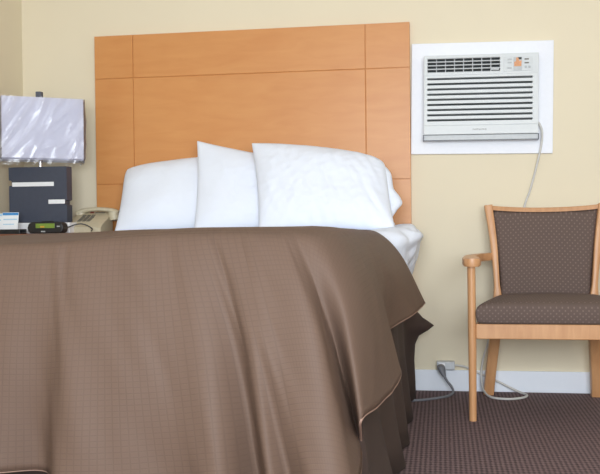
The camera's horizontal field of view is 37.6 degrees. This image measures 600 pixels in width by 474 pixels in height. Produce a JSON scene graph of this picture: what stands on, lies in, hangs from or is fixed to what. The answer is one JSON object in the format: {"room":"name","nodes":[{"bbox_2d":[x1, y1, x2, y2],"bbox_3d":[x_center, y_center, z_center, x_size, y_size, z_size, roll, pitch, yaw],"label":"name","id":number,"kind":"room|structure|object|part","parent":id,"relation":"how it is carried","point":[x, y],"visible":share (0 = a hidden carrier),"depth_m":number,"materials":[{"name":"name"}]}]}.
{"room":"hotel room","nodes":[
{"label":"hotel room","id":0,"kind":"room"},
{"bbox_2d":[0,0,23,213],"bbox_3d":[-1.902,-0.423,1.813,0.100,2.450,5.500,0,1,9],"label":"wall","id":1,"kind":"structure","parent":0,"point":[11,66],"depth_m":4.37,"materials":[{"name":"beige paint"}]},
{"bbox_2d":[21,0,599,371],"bbox_3d":[1.211,-0.497,4.150,5.511,2.450,0.100,0,1,9],"label":"wall","id":2,"kind":"structure","parent":0,"point":[450,193],"depth_m":4.19,"materials":[{"name":"beige paint"}]},
{"bbox_2d":[94,22,411,230],"bbox_3d":[-0.246,-0.260,4.318,1.570,1.504,0.034,0,1,9],"label":"headboard","id":3,"kind":"object","parent":2,"relation":"attached to","point":[345,87],"visible":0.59,"depth_m":4.29,"materials":[{"name":"orange wood"}]},
{"bbox_2d":[437,360,454,369],"bbox_3d":[0.692,0.608,4.176,0.084,0.038,0.052,0,1,9],"label":"outlet box","id":4,"kind":"object","parent":2,"relation":"attached to","point":[449,364],"visible":0.96,"depth_m":4.15,"materials":[{"name":"grey plastic"}]},
{"bbox_2d":[411,40,553,154],"bbox_3d":[0.854,-0.654,4.144,0.654,0.524,0.018,0,1,9],"label":"board","id":5,"kind":"object","parent":2,"relation":"attached to","point":[545,48],"visible":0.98,"depth_m":4.13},
{"bbox_2d":[423,52,538,141],"bbox_3d":[0.840,-0.648,4.101,0.528,0.396,0.069,0,1,9],"label":"air conditioner","id":6,"kind":"object","parent":5,"relation":"attached to","point":[471,97],"visible":1,"depth_m":4.08,"materials":[{"name":"white plastic"}]},
{"bbox_3d":[0.841,-0.464,4.108,0.528,0.026,0.061,0,1,9],"label":"sleeve trim","id":7,"kind":"part","parent":6,"relation":"part of","materials":[{"name":"grey metal"}]},
{"bbox_2d":[424,73,538,134],"bbox_3d":[0.839,-0.615,4.088,0.519,0.274,0.034,0,1,9],"label":"grille","id":8,"kind":"object","parent":6,"relation":"attached to","point":[454,103],"depth_m":4.08,"materials":[{"name":"white plastic"}]},
{"bbox_2d":[455,122,542,399],"bbox_3d":[0.918,0.101,4.048,0.413,1.266,0.205,0,1,9],"label":"power cord","id":9,"kind":"object","parent":6,"relation":"hanging from","point":[539,124],"visible":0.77,"depth_m":4.10,"materials":[{"name":"white plastic"}]},
{"bbox_3d":[1.002,-0.796,4.042,0.131,0.066,0.006,0,1,9],"label":"control panel","id":10,"kind":"part","parent":6,"relation":"part of","materials":[{"name":"white plastic"}]},
{"bbox_2d":[415,369,589,393],"bbox_3d":[1.222,0.679,4.112,5.298,0.100,0.013,0,1,9],"label":"baseboard","id":11,"kind":"structure","parent":2,"relation":"attached to","point":[426,379],"depth_m":4.14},
{"bbox_2d":[397,390,599,473],"bbox_3d":[0.792,0.827,1.456,5.511,0.100,5.600,0,1,9],"label":"floor","id":12,"kind":"structure","parent":0,"point":[538,433],"depth_m":3.32,"materials":[{"name":"brown carpet"}]},
{"bbox_2d":[0,233,48,235],"bbox_3d":[-1.203,0.368,4.229,0.471,0.772,0.462,0,1,9],"label":"nightstand","id":13,"kind":"object","parent":12,"relation":"on","point":[44,233],"visible":0.02,"depth_m":4.01,"materials":[{"name":"red laminate"}]},
{"bbox_2d":[0,229,26,233],"bbox_3d":[-1.369,-0.025,4.095,0.173,0.022,0.070,0,1,9],"label":"tray","id":14,"kind":"object","parent":13,"relation":"on","point":[2,231],"visible":0.99,"depth_m":4.06,"materials":[{"name":"black plastic"}]},
{"bbox_2d":[0,213,2,228],"bbox_3d":[-1.419,-0.065,4.100,0.064,0.088,0.017,0,1,9],"label":"card","id":15,"kind":"object","parent":14,"relation":"in","point":[1,214],"visible":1,"depth_m":4.10,"materials":[{"name":"white paper"}]},
{"bbox_2d":[2,212,18,228],"bbox_3d":[-1.344,-0.068,4.082,0.080,0.092,0.017,0,1,9],"label":"card","id":16,"kind":"object","parent":14,"relation":"in","point":[9,220],"visible":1,"depth_m":4.08,"materials":[{"name":"white paper"}]},
{"bbox_2d":[3,213,18,214],"bbox_3d":[-1.344,-0.107,4.087,0.078,0.011,0.003,0,1,9],"label":"print","id":17,"kind":"object","parent":16,"relation":"on","point":[3,213],"depth_m":4.09},
{"bbox_2d":[0,91,85,233],"bbox_3d":[-1.231,-0.354,4.201,0.411,0.675,0.212,-1,1,-16],"label":"table lamp","id":18,"kind":"object","parent":13,"relation":"on","point":[40,129],"visible":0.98,"depth_m":4.16,"materials":[{"name":"white plastic"}]},
{"bbox_3d":[-1.233,-0.509,4.196,0.376,0.296,0.140,-1,1,-23],"label":"lamp shade","id":19,"kind":"part","parent":18,"relation":"part of","materials":[{"name":"purple fabric"}]},
{"bbox_2d":[28,221,67,232],"bbox_3d":[-1.166,-0.046,4.065,0.173,0.056,0.064,0,1,9],"label":"alarm clock","id":20,"kind":"object","parent":13,"relation":"on","point":[43,226],"visible":1,"depth_m":4.04,"materials":[{"name":"black plastic"}]},
{"bbox_2d":[68,223,92,230],"bbox_3d":[-1.028,-0.042,4.165,0.119,0.046,0.168,0,1,29],"label":"cord","id":21,"kind":"object","parent":13,"relation":"on","point":[78,223],"visible":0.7,"depth_m":4.12,"materials":[{"name":"plastic"}]},
{"bbox_2d":[72,207,118,232],"bbox_3d":[-1.005,-0.083,4.269,0.232,0.125,0.190,0,1,9],"label":"telephone","id":22,"kind":"object","parent":13,"relation":"on","point":[100,220],"visible":0.93,"depth_m":4.28,"materials":[{"name":"beige plastic"}]},
{"bbox_2d":[0,312,433,473],"bbox_3d":[-0.309,0.381,3.264,1.579,0.758,2.061,0,1,9],"label":"bed","id":23,"kind":"object","parent":12,"relation":"on","point":[385,434],"visible":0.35,"depth_m":2.87,"materials":[{"name":"fabric"}]},
{"bbox_2d":[0,226,424,473],"bbox_3d":[-0.433,0.294,2.837,1.625,0.650,1.542,0,1,9],"label":"bedspread","id":24,"kind":"object","parent":23,"relation":"on","point":[202,350],"visible":1,"depth_m":2.16,"materials":[{"name":"brown fabric"}]},
{"bbox_2d":[372,224,422,273],"bbox_3d":[-0.243,0.107,3.826,1.535,0.314,0.900,0,1,9],"label":"sheet","id":25,"kind":"object","parent":23,"relation":"on","point":[406,238],"visible":0.26,"depth_m":3.72,"materials":[{"name":"white fabric"}]},
{"bbox_2d":[115,157,197,230],"bbox_3d":[-0.530,-0.212,4.185,0.692,0.373,0.200,0,1,9],"label":"pillow","id":26,"kind":"object","parent":25,"relation":"on","point":[162,194],"visible":0.54,"depth_m":4.14,"materials":[{"name":"white fabric"}]},
{"bbox_2d":[194,141,258,227],"bbox_3d":[-0.169,-0.241,4.029,0.664,0.428,0.202,0,1,9],"label":"pillow","id":27,"kind":"object","parent":25,"relation":"on","point":[227,191],"visible":0.4,"depth_m":4.00,"materials":[{"name":"white fabric"}]},
{"bbox_2d":[252,143,401,229],"bbox_3d":[0.107,-0.229,3.894,0.683,0.401,0.246,0,1,9],"label":"pillow","id":28,"kind":"object","parent":25,"relation":"on","point":[298,185],"visible":0.95,"depth_m":3.83,"materials":[{"name":"white fabric"}]},
{"bbox_2d":[411,364,453,401],"bbox_3d":[0.591,0.670,4.022,0.317,0.135,0.111,-2,1,-45],"label":"cord","id":29,"kind":"object","parent":12,"relation":"on","point":[441,368],"visible":0.94,"depth_m":4.10,"materials":[{"name":"grey plastic"}]},
{"bbox_2d":[462,203,599,421],"bbox_3d":[1.085,0.298,3.773,0.772,0.890,0.623,0,1,9],"label":"armchair","id":30,"kind":"object","parent":12,"relation":"on","point":[546,261],"visible":1,"depth_m":3.95,"materials":[{"name":"brown fabric"}]},
{"bbox_3d":[0.696,0.431,3.558,0.034,0.625,0.032,0,1,9],"label":"leg","id":31,"kind":"part","parent":30,"relation":"part of","materials":[{"name":"brown wood"}]},
{"bbox_3d":[0.756,0.096,3.781,0.099,0.037,0.547,0,1,19],"label":"arm","id":32,"kind":"part","parent":30,"relation":"part of","materials":[{"name":"brown wood"}]},
{"bbox_3d":[0.882,0.296,4.047,0.065,0.890,0.158,-1,1,-13],"label":"leg","id":33,"kind":"part","parent":30,"relation":"part of","materials":[{"name":"brown wood"}]},
{"bbox_2d":[476,293,599,323],"bbox_3d":[1.075,0.293,3.715,0.672,0.096,0.480,0,1,9],"label":"seat cushion","id":34,"kind":"object","parent":30,"relation":"on","point":[504,308],"depth_m":3.51,"materials":[{"name":"brown fabric"}]},
{"bbox_3d":[1.042,0.377,3.501,0.672,0.061,0.023,0,1,9],"label":"rail","id":35,"kind":"part","parent":30,"relation":"part of","materials":[{"name":"brown wood"}]},
{"bbox_3d":[1.114,0.074,3.995,0.478,0.405,0.090,0,1,9],"label":"backrest","id":36,"kind":"part","parent":30,"relation":"part of","materials":[{"name":"brown fabric"}]},
{"bbox_3d":[1.116,-0.132,4.018,0.528,0.035,0.056,0,1,9],"label":"rail","id":37,"kind":"part","parent":30,"relation":"part of","materials":[{"name":"brown wood"}]},
{"bbox_3d":[1.341,0.291,3.975,0.092,0.890,0.143,0,1,9],"label":"leg","id":38,"kind":"part","parent":30,"relation":"part of","materials":[{"name":"brown wood"}]}
]}

